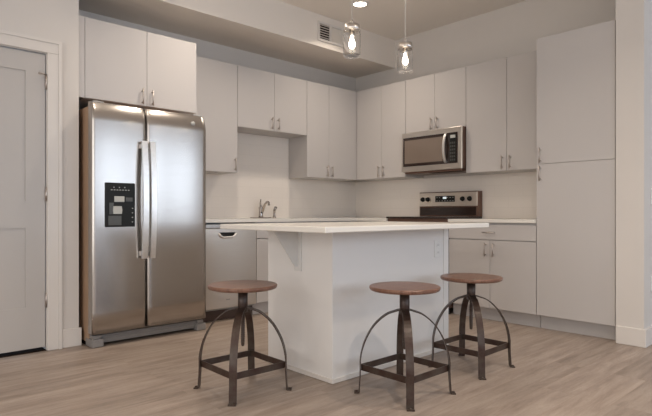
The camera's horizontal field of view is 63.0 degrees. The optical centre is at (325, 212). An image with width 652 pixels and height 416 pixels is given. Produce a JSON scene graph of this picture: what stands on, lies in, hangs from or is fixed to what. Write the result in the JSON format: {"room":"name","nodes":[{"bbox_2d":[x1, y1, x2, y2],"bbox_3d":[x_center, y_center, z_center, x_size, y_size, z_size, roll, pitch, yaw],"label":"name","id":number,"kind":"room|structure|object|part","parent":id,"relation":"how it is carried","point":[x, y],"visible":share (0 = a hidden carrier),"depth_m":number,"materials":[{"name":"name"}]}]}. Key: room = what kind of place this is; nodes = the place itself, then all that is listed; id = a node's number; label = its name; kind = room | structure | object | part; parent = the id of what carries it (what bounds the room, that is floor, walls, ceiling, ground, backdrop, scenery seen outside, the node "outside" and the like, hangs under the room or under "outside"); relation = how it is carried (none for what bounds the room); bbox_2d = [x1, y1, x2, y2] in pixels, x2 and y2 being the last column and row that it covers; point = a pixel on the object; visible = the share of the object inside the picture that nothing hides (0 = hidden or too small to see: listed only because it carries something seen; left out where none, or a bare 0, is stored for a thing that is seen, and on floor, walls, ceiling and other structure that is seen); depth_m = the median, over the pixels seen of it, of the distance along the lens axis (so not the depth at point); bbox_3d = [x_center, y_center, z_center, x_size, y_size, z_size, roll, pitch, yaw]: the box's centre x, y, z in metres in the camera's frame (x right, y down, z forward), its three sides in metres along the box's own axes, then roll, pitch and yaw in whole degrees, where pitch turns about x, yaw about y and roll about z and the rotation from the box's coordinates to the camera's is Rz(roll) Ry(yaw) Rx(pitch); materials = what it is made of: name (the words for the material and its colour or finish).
{"room":"kitchen","nodes":[
{"label":"kitchen","id":0,"kind":"room"},
{"bbox_2d":[0,0,78,329],"bbox_3d":[-3.646,-0.549,2.673,4.370,3.048,0.660,0,0,-43],"label":"wall","id":1,"kind":"structure","parent":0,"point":[56,20],"depth_m":3.86,"materials":[{"name":"paint"}]},
{"bbox_2d":[0,47,46,353],"bbox_3d":[-2.253,-0.087,3.500,0.777,2.068,0.113,0,0,-43],"label":"door","id":2,"kind":"structure","parent":1,"relation":"in","point":[23,78],"depth_m":3.68,"materials":[{"name":"paint"}]},
{"bbox_2d":[0,30,61,350],"bbox_3d":[-2.301,-0.126,3.539,0.975,2.201,0.146,0,0,-43],"label":"door frame","id":3,"kind":"structure","parent":1,"relation":"attached to","point":[53,49],"depth_m":3.78,"materials":[{"name":"paint"}]},
{"bbox_2d":[62,327,81,347],"bbox_3d":[-3.409,0.909,2.431,4.386,0.132,0.016,0,0,-43],"label":"baseboard","id":4,"kind":"structure","parent":1,"relation":"attached to","point":[71,337],"depth_m":3.87,"materials":[{"name":"paint"}]},
{"bbox_2d":[79,15,84,97],"bbox_3d":[-1.819,-1.161,3.951,0.044,0.604,0.020,0,0,-43],"label":"strip","id":5,"kind":"object","parent":1,"relation":"attached to","point":[81,18],"visible":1,"depth_m":3.95,"materials":[{"name":"laminate"}]},
{"bbox_2d":[79,10,355,218],"bbox_3d":[-0.985,-0.549,5.685,3.870,3.048,0.120,0,0,-43],"label":"wall","id":6,"kind":"structure","parent":0,"point":[205,49],"depth_m":5.77,"materials":[{"name":"paint"}]},
{"bbox_2d":[79,17,195,114],"bbox_3d":[-1.665,-1.161,4.501,0.924,0.604,0.681,0,0,-43],"label":"upper cabinet","id":7,"kind":"object","parent":6,"relation":"attached to","point":[126,66],"visible":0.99,"depth_m":4.24,"materials":[{"name":"laminate"}]},
{"bbox_3d":[-1.625,-1.161,4.132,0.478,0.601,0.020,0,0,-43],"label":"door","id":8,"kind":"part","parent":7,"relation":"part of","materials":[{"name":"laminate"}]},
{"bbox_3d":[-1.287,-1.161,4.447,0.442,0.601,0.020,0,0,-43],"label":"door","id":9,"kind":"part","parent":7,"relation":"part of","materials":[{"name":"laminate"}]},
{"bbox_2d":[194,56,236,174],"bbox_3d":[-1.204,-0.930,5.150,0.626,1.066,0.361,0,0,-43],"label":"upper cabinet","id":10,"kind":"object","parent":6,"relation":"attached to","point":[216,81],"visible":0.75,"depth_m":5.11,"materials":[{"name":"laminate"}]},
{"bbox_2d":[79,0,394,77],"bbox_3d":[-0.719,-1.907,5.400,3.630,0.333,0.660,0,0,-43],"label":"soffit","id":11,"kind":"object","parent":6,"relation":"attached to","point":[277,29],"depth_m":5.19,"materials":[{"name":"paint"}]},
{"bbox_2d":[317,20,343,46],"bbox_3d":[0.055,-1.900,5.657,0.377,0.200,0.018,0,0,-43],"label":"air vent","id":12,"kind":"object","parent":11,"relation":"attached to","point":[328,33],"visible":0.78,"depth_m":5.64,"materials":[{"name":"metal"}]},
{"bbox_3d":[0.111,-1.900,5.716,0.170,0.156,0.008,0,0,-43],"label":"damper plate","id":13,"kind":"part","parent":12,"relation":"part of","materials":[{"name":"white metal"}]},
{"bbox_2d":[237,65,306,138],"bbox_3d":[-0.642,-1.159,5.673,0.902,0.608,0.361,0,0,-43],"label":"upper cabinet","id":14,"kind":"object","parent":6,"relation":"attached to","point":[268,103],"visible":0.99,"depth_m":5.54,"materials":[{"name":"laminate"}]},
{"bbox_3d":[-0.712,-1.159,5.420,0.454,0.605,0.020,0,0,-43],"label":"door","id":15,"kind":"part","parent":14,"relation":"part of","materials":[{"name":"laminate"}]},
{"bbox_3d":[-0.381,-1.159,5.729,0.444,0.605,0.020,0,0,-43],"label":"door","id":16,"kind":"part","parent":14,"relation":"part of","materials":[{"name":"laminate"}]},
{"bbox_2d":[206,132,355,218],"bbox_3d":[-0.588,-0.399,5.965,2.643,0.909,0.010,0,0,-43],"label":"backsplash","id":17,"kind":"structure","parent":6,"relation":"attached to","point":[262,173],"depth_m":5.93,"materials":[{"name":"tile"}]},
{"bbox_2d":[289,81,355,180],"bbox_3d":[-0.021,-0.930,6.251,0.786,1.066,0.361,0,0,-43],"label":"upper cabinet","id":18,"kind":"object","parent":6,"relation":"attached to","point":[327,152],"visible":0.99,"depth_m":6.09,"materials":[{"name":"laminate"}]},
{"bbox_3d":[-0.094,-0.930,5.996,0.330,1.063,0.020,0,0,-43],"label":"door","id":19,"kind":"part","parent":18,"relation":"part of","materials":[{"name":"laminate"}]},
{"bbox_3d":[0.194,-0.930,6.265,0.452,1.063,0.020,0,0,-43],"label":"door","id":20,"kind":"part","parent":18,"relation":"part of","materials":[{"name":"laminate"}]},
{"bbox_2d":[0,307,651,415],"bbox_3d":[1.627,1.022,2.023,11.600,0.106,9.200,0,0,-43],"label":"floor","id":21,"kind":"structure","parent":0,"point":[555,372],"depth_m":3.06,"materials":[{"name":"brown wood"}]},
{"bbox_2d":[79,100,205,347],"bbox_3d":[-1.588,0.079,4.396,0.926,1.791,0.885,0,0,-43],"label":"refrigerator","id":22,"kind":"object","parent":21,"relation":"on","point":[142,172],"visible":1,"depth_m":4.03,"materials":[{"name":"metal"}]},
{"bbox_3d":[-1.550,0.033,3.974,0.405,1.685,0.090,0,0,-43],"label":"door","id":23,"kind":"part","parent":22,"relation":"part of","materials":[{"name":"metal"}]},
{"bbox_3d":[-1.516,-0.183,3.934,0.189,0.043,0.002,0,0,-43],"label":"control panel","id":24,"kind":"part","parent":22,"relation":"part of","materials":[{"name":"black plastic"}]},
{"bbox_3d":[-1.378,-0.100,4.037,0.042,0.892,0.075,0,0,-43],"label":"handle","id":25,"kind":"part","parent":22,"relation":"part of","materials":[{"name":"silver metal"}]},
{"bbox_3d":[-1.331,-0.100,4.081,0.042,0.892,0.075,0,0,-43],"label":"handle","id":26,"kind":"part","parent":22,"relation":"part of","materials":[{"name":"silver metal"}]},
{"bbox_3d":[-1.209,0.033,4.291,0.515,1.685,0.090,0,0,-43],"label":"door","id":27,"kind":"part","parent":22,"relation":"part of","materials":[{"name":"metal"}]},
{"bbox_2d":[202,222,255,321],"bbox_3d":[-1.086,0.535,5.053,0.604,0.876,0.647,0,0,-43],"label":"dishwasher","id":28,"kind":"object","parent":21,"relation":"on","point":[230,253],"visible":0.48,"depth_m":4.83,"materials":[{"name":"grey metal"}]},
{"bbox_2d":[193,280,291,405],"bbox_3d":[-0.461,0.684,2.950,0.413,0.580,0.413,0,0,-42],"label":"bar stool","id":29,"kind":"object","parent":21,"relation":"on","point":[242,287],"visible":1,"depth_m":2.92,"materials":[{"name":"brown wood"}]},
{"bbox_3d":[-0.608,0.747,2.958,0.251,0.455,0.040,0,0,3],"label":"leg","id":30,"kind":"part","parent":29,"relation":"part of","materials":[{"name":"metal"}]},
{"bbox_3d":[-0.469,0.747,2.804,0.040,0.455,0.251,0,0,3],"label":"leg","id":31,"kind":"part","parent":29,"relation":"part of","materials":[{"name":"metal"}]},
{"bbox_3d":[-0.461,0.406,2.950,0.382,0.024,0.382,0,0,-42],"label":"seat","id":32,"kind":"part","parent":29,"relation":"part of","materials":[{"name":"brown wood"}]},
{"bbox_3d":[-0.461,0.642,2.950,0.025,0.195,0.024,0,0,-42],"label":"threaded rod","id":33,"kind":"part","parent":29,"relation":"part of","materials":[{"name":"metal"}]},
{"bbox_3d":[-0.453,0.747,3.097,0.040,0.455,0.251,0,0,3],"label":"leg","id":34,"kind":"part","parent":29,"relation":"part of","materials":[{"name":"metal"}]},
{"bbox_3d":[-0.315,0.747,2.943,0.251,0.455,0.040,0,0,3],"label":"leg","id":35,"kind":"part","parent":29,"relation":"part of","materials":[{"name":"metal"}]},
{"bbox_2d":[227,221,324,314],"bbox_3d":[-0.528,0.531,5.575,0.910,0.888,0.661,0,0,-43],"label":"base cabinet","id":36,"kind":"object","parent":21,"relation":"on","point":[261,304],"visible":0.15,"depth_m":5.10,"materials":[{"name":"laminate"}]},
{"bbox_3d":[-0.332,0.173,5.364,0.909,0.134,0.020,0,0,-43],"label":"drawer","id":37,"kind":"part","parent":36,"relation":"part of","materials":[{"name":"laminate"}]},
{"bbox_3d":[-0.499,0.551,5.209,0.453,0.608,0.020,0,0,-43],"label":"door","id":38,"kind":"part","parent":36,"relation":"part of","materials":[{"name":"laminate"}]},
{"bbox_2d":[325,221,358,221],"bbox_3d":[0.208,0.531,6.260,1.094,0.888,0.661,0,0,-43],"label":"base cabinet","id":39,"kind":"object","parent":21,"relation":"on","point":[325,221],"visible":0.02,"depth_m":5.85,"materials":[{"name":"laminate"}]},
{"bbox_2d":[206,217,387,222],"bbox_3d":[-0.219,0.071,5.577,2.653,0.029,1.078,0,0,-43],"label":"countertop","id":40,"kind":"structure","parent":39,"relation":"on","point":[219,220],"depth_m":5.48,"materials":[{"name":"stone"}]},
{"bbox_2d":[250,199,271,217],"bbox_3d":[-0.660,-0.047,5.703,0.250,0.206,0.184,0,0,-43],"label":"faucet","id":41,"kind":"object","parent":40,"relation":"on","point":[261,209],"visible":0.98,"depth_m":5.72,"materials":[{"name":"silver metal"}]},
{"bbox_3d":[-0.649,-0.062,5.691,0.030,0.136,0.153,0,0,-43],"label":"spout","id":42,"kind":"part","parent":41,"relation":"part of","materials":[{"name":"silver metal"}]},
{"bbox_2d":[272,206,276,217],"bbox_3d":[-0.565,-0.009,5.865,0.044,0.131,0.065,0,0,-43],"label":"sprayer","id":43,"kind":"object","parent":40,"relation":"on","point":[275,207],"visible":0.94,"depth_m":5.86,"materials":[{"name":"silver metal"}]},
{"bbox_2d":[268,229,447,383],"bbox_3d":[0.230,0.536,3.657,1.150,0.874,0.667,0,0,-43],"label":"kitchen island","id":44,"kind":"object","parent":21,"relation":"on","point":[323,313],"visible":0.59,"depth_m":3.27,"materials":[{"name":"paint"}]},
{"bbox_2d":[274,231,301,270],"bbox_3d":[-0.249,0.226,3.177,0.220,0.255,0.066,0,0,-43],"label":"support bracket","id":45,"kind":"object","parent":44,"relation":"attached to","point":[291,242],"visible":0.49,"depth_m":3.22,"materials":[{"name":"grey paint"}]},
{"bbox_3d":[-0.171,0.226,3.249,0.008,0.255,0.066,0,0,-43],"label":"plate","id":46,"kind":"part","parent":45,"relation":"part of","materials":[{"name":"grey paint"}]},
{"bbox_3d":[0.037,0.522,3.038,0.016,0.846,0.016,0,0,-43],"label":"corner trim","id":47,"kind":"part","parent":44,"relation":"part of","materials":[{"name":"white wood"}]},
{"bbox_2d":[220,221,488,232],"bbox_3d":[0.226,0.082,3.413,1.506,0.030,0.945,0,0,-43],"label":"island countertop","id":48,"kind":"structure","parent":44,"relation":"on","point":[312,227],"depth_m":3.02,"materials":[{"name":"stone"}]},
{"bbox_3d":[0.226,0.960,3.618,1.092,0.026,0.616,0,0,-43],"label":"moulding","id":49,"kind":"part","parent":44,"relation":"part of","materials":[{"name":"paint"}]},
{"bbox_2d":[434,240,440,256],"bbox_3d":[0.782,0.250,3.720,0.072,0.118,0.009,0,0,-43],"label":"outlet","id":50,"kind":"object","parent":44,"relation":"attached to","point":[437,243],"visible":1,"depth_m":3.71,"materials":[{"name":"white plastic"}]},
{"bbox_2d":[354,281,455,411],"bbox_3d":[0.426,0.684,2.882,0.413,0.580,0.413,0,0,-43],"label":"bar stool","id":51,"kind":"object","parent":21,"relation":"on","point":[404,289],"visible":1,"depth_m":2.85,"materials":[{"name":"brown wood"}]},
{"bbox_3d":[0.279,0.747,2.887,0.251,0.455,0.040,0,0,2],"label":"leg","id":52,"kind":"part","parent":51,"relation":"part of","materials":[{"name":"metal"}]},
{"bbox_3d":[0.431,0.747,3.028,0.040,0.455,0.251,0,0,2],"label":"leg","id":53,"kind":"part","parent":51,"relation":"part of","materials":[{"name":"metal"}]},
{"bbox_3d":[0.426,0.642,2.882,0.025,0.195,0.024,0,0,-43],"label":"threaded rod","id":54,"kind":"part","parent":51,"relation":"part of","materials":[{"name":"metal"}]},
{"bbox_3d":[0.426,0.406,2.882,0.382,0.024,0.382,0,0,-43],"label":"seat","id":55,"kind":"part","parent":51,"relation":"part of","materials":[{"name":"brown wood"}]},
{"bbox_3d":[0.421,0.747,2.735,0.040,0.455,0.251,0,0,2],"label":"leg","id":56,"kind":"part","parent":51,"relation":"part of","materials":[{"name":"metal"}]},
{"bbox_3d":[0.572,0.747,2.877,0.251,0.455,0.040,0,0,2],"label":"leg","id":57,"kind":"part","parent":51,"relation":"part of","materials":[{"name":"metal"}]},
{"bbox_2d":[386,191,481,313],"bbox_3d":[1.108,0.372,5.559,0.714,1.204,0.754,0,0,-43],"label":"range","id":58,"kind":"object","parent":21,"relation":"on","point":[434,206],"visible":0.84,"depth_m":5.63,"materials":[{"name":"silver glass"}]},
{"bbox_2d":[386,216,481,218],"bbox_3d":[1.128,0.047,5.577,0.645,0.018,0.754,0,0,-43],"label":"cooktop","id":59,"kind":"object","parent":58,"relation":"in","point":[396,217],"depth_m":5.46,"materials":[{"name":"black glass"}]},
{"bbox_3d":[1.311,-0.147,5.752,0.009,0.149,0.735,0,0,-43],"label":"control panel","id":60,"kind":"part","parent":58,"relation":"part of","materials":[{"name":"metal"}]},
{"bbox_3d":[1.343,-0.097,5.777,0.072,0.267,0.753,0,0,-43],"label":"panel","id":61,"kind":"part","parent":58,"relation":"part of","materials":[{"name":"silver metal"}]},
{"bbox_2d":[428,273,514,379],"bbox_3d":[0.920,0.688,3.374,0.413,0.573,0.413,0,0,-44],"label":"bar stool","id":62,"kind":"object","parent":21,"relation":"on","point":[471,279],"visible":0.98,"depth_m":3.35,"materials":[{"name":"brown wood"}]},
{"bbox_3d":[0.773,0.747,3.376,0.251,0.455,0.040,0,0,1],"label":"leg","id":63,"kind":"part","parent":62,"relation":"part of","materials":[{"name":"metal"}]},
{"bbox_3d":[0.923,0.747,3.520,0.040,0.455,0.251,0,0,1],"label":"leg","id":64,"kind":"part","parent":62,"relation":"part of","materials":[{"name":"metal"}]},
{"bbox_3d":[0.920,0.642,3.374,0.025,0.195,0.024,0,0,-44],"label":"threaded rod","id":65,"kind":"part","parent":62,"relation":"part of","materials":[{"name":"metal"}]},
{"bbox_3d":[0.920,0.413,3.374,0.382,0.024,0.382,0,0,-44],"label":"seat","id":66,"kind":"part","parent":62,"relation":"part of","materials":[{"name":"brown wood"}]},
{"bbox_3d":[0.917,0.747,3.227,0.040,0.455,0.251,0,0,1],"label":"leg","id":67,"kind":"part","parent":62,"relation":"part of","materials":[{"name":"metal"}]},
{"bbox_3d":[1.067,0.747,3.371,0.251,0.455,0.040,0,0,1],"label":"leg","id":68,"kind":"part","parent":62,"relation":"part of","materials":[{"name":"metal"}]},
{"bbox_2d":[449,222,540,327],"bbox_3d":[1.689,0.531,4.990,0.662,0.888,0.861,0,0,-43],"label":"base cabinet","id":69,"kind":"object","parent":21,"relation":"on","point":[508,251],"visible":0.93,"depth_m":4.72,"materials":[{"name":"laminate"}]},
{"bbox_3d":[1.333,0.551,4.951,0.020,0.608,0.432,0,0,-43],"label":"door","id":70,"kind":"part","parent":69,"relation":"part of","materials":[{"name":"laminate"}]},
{"bbox_2d":[448,218,536,222],"bbox_3d":[1.696,0.071,4.996,0.643,0.029,0.865,0,0,-43],"label":"countertop","id":71,"kind":"structure","parent":69,"relation":"on","point":[487,220],"depth_m":4.72,"materials":[{"name":"stone"}]},
{"bbox_3d":[1.479,0.173,4.794,0.020,0.134,0.860,0,0,-43],"label":"drawer","id":72,"kind":"part","parent":69,"relation":"part of","materials":[{"name":"laminate"}]},
{"bbox_3d":[1.627,0.551,4.635,0.020,0.608,0.425,0,0,-43],"label":"door","id":73,"kind":"part","parent":69,"relation":"part of","materials":[{"name":"laminate"}]},
{"bbox_2d":[537,20,615,339],"bbox_3d":[2.194,-0.244,4.447,0.662,2.438,0.612,0,0,-43],"label":"pantry cabinet","id":74,"kind":"object","parent":21,"relation":"on","point":[576,69],"visible":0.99,"depth_m":4.23,"materials":[{"name":"laminate"}]},
{"bbox_3d":[1.780,-0.330,4.432,0.034,0.125,0.010,0,0,-43],"label":"handle","id":75,"kind":"part","parent":74,"relation":"part of","materials":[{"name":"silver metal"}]},
{"bbox_3d":[1.780,-0.480,4.432,0.034,0.125,0.010,0,0,-43],"label":"handle","id":76,"kind":"part","parent":74,"relation":"part of","materials":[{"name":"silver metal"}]},
{"bbox_3d":[1.984,0.224,4.252,0.020,1.263,0.611,0,0,-43],"label":"door","id":77,"kind":"part","parent":74,"relation":"part of","materials":[{"name":"laminate"}]},
{"bbox_3d":[1.984,-0.936,4.252,0.020,1.051,0.611,0,0,-43],"label":"door","id":78,"kind":"part","parent":74,"relation":"part of","materials":[{"name":"laminate"}]},
{"bbox_2d":[279,0,526,39],"bbox_3d":[1.627,-2.133,2.023,11.600,0.120,9.200,0,0,-43],"label":"ceiling","id":79,"kind":"structure","parent":0,"point":[386,18],"depth_m":5.50,"materials":[{"name":"paint"}]},
{"bbox_2d":[343,20,360,58],"bbox_3d":[0.164,-1.529,3.366,0.120,1.086,0.120,0,0,-43],"label":"pendant light","id":80,"kind":"object","parent":79,"relation":"hanging from","point":[351,36],"visible":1,"depth_m":3.32,"materials":[{"name":"clear glass"}]},
{"bbox_3d":[0.164,-1.173,3.366,0.100,0.037,0.100,0,0,-43],"label":"lid","id":81,"kind":"part","parent":80,"relation":"part of","materials":[{"name":"metal"}]},
{"bbox_2d":[351,1,368,7],"bbox_3d":[0.338,-2.069,5.278,0.170,0.006,0.170,0,0,-43],"label":"recessed light","id":82,"kind":"object","parent":79,"relation":"in","point":[358,4],"visible":1,"depth_m":5.28,"materials":[{"name":"white plastic"}]},
{"bbox_2d":[397,0,412,73],"bbox_3d":[0.556,-1.529,3.731,0.120,1.086,0.120,0,0,-43],"label":"pendant light","id":83,"kind":"object","parent":79,"relation":"hanging from","point":[405,49],"visible":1,"depth_m":3.69,"materials":[{"name":"clear glass"}]},
{"bbox_3d":[0.556,-1.173,3.731,0.100,0.037,0.100,0,0,-43],"label":"lid","id":84,"kind":"part","parent":83,"relation":"part of","materials":[{"name":"metal"}]},
{"bbox_2d":[397,47,412,73],"bbox_3d":[0.556,-1.075,3.731,0.108,0.178,0.108,0,0,-43],"label":"glass jar","id":85,"kind":"object","parent":83,"relation":"on","point":[404,54],"depth_m":3.69,"materials":[{"name":"clear glass"}]},
{"bbox_3d":[0.556,-1.637,3.731,0.005,0.831,0.005,0,0,25],"label":"cord","id":86,"kind":"part","parent":83,"relation":"part of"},
{"bbox_2d":[356,0,615,218],"bbox_3d":[1.563,-0.549,5.701,0.120,3.048,3.330,0,0,-43],"label":"wall","id":87,"kind":"structure","parent":0,"point":[515,29],"depth_m":5.47,"materials":[{"name":"paint"}]},
{"bbox_2d":[357,81,423,180],"bbox_3d":[0.730,-0.930,6.239,0.362,1.066,0.746,0,0,-43],"label":"upper cabinet","id":88,"kind":"object","parent":87,"relation":"attached to","point":[381,110],"visible":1,"depth_m":6.12,"materials":[{"name":"laminate"}]},
{"bbox_3d":[0.510,-0.930,6.274,0.020,1.063,0.395,0,0,-43],"label":"door","id":89,"kind":"part","parent":88,"relation":"part of","materials":[{"name":"laminate"}]},
{"bbox_3d":[0.765,-0.930,6.000,0.020,1.063,0.347,0,0,-43],"label":"door","id":90,"kind":"part","parent":88,"relation":"part of","materials":[{"name":"laminate"}]},
{"bbox_2d":[406,67,465,132],"bbox_3d":[1.245,-1.164,5.687,0.362,0.598,0.756,0,0,-43],"label":"upper cabinet","id":91,"kind":"object","parent":87,"relation":"attached to","point":[438,100],"visible":0.78,"depth_m":5.57,"materials":[{"name":"laminate"}]},
{"bbox_3d":[1.016,-1.164,5.731,0.020,0.595,0.379,0,0,-43],"label":"door","id":92,"kind":"part","parent":91,"relation":"part of","materials":[{"name":"laminate"}]},
{"bbox_2d":[402,126,465,175],"bbox_3d":[1.207,-0.642,5.652,0.442,0.442,0.754,0,0,-43],"label":"microwave","id":93,"kind":"object","parent":91,"relation":"attached to","point":[437,151],"visible":0.93,"depth_m":5.50,"materials":[{"name":"metal"}]},
{"bbox_3d":[1.075,-0.655,5.545,0.006,0.310,0.686,0,0,-43],"label":"door","id":94,"kind":"part","parent":93,"relation":"part of","materials":[{"name":"black glass"}]},
{"bbox_3d":[1.198,-0.655,5.375,0.052,0.299,0.026,0,0,-43],"label":"handle","id":95,"kind":"part","parent":93,"relation":"part of","materials":[{"name":"silver metal"}]},
{"bbox_3d":[1.274,-1.164,5.453,0.020,0.595,0.373,0,0,-43],"label":"door","id":96,"kind":"part","parent":91,"relation":"part of","materials":[{"name":"laminate"}]},
{"bbox_2d":[356,172,536,218],"bbox_3d":[1.301,-0.170,5.885,0.010,0.452,2.704,0,0,-43],"label":"backsplash","id":97,"kind":"structure","parent":87,"relation":"attached to","point":[508,195],"depth_m":5.72,"materials":[{"name":"paint"}]},
{"bbox_2d":[466,50,536,174],"bbox_3d":[1.799,-0.930,5.092,0.362,1.066,0.861,0,0,-43],"label":"upper cabinet","id":98,"kind":"object","parent":87,"relation":"attached to","point":[501,94],"visible":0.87,"depth_m":5.02,"materials":[{"name":"laminate"}]},
{"bbox_3d":[1.552,-0.930,5.155,0.020,1.063,0.432,0,0,-43],"label":"door","id":99,"kind":"part","parent":98,"relation":"part of","materials":[{"name":"laminate"}]},
{"bbox_3d":[1.846,-0.930,4.840,0.020,1.063,0.425,0,0,-43],"label":"door","id":100,"kind":"part","parent":98,"relation":"part of","materials":[{"name":"laminate"}]},
{"bbox_2d":[616,0,651,328],"bbox_3d":[3.651,-0.549,5.242,3.850,3.048,0.190,0,0,-43],"label":"wall","id":101,"kind":"structure","parent":0,"point":[633,17],"depth_m":3.93,"materials":[{"name":"paint"}]},
{"bbox_2d":[616,325,651,347],"bbox_3d":[3.653,0.909,5.229,3.866,0.132,0.201,0,0,-43],"label":"baseboard","id":102,"kind":"structure","parent":101,"relation":"attached to","point":[631,336],"depth_m":3.90,"materials":[{"name":"paint"}]}
]}

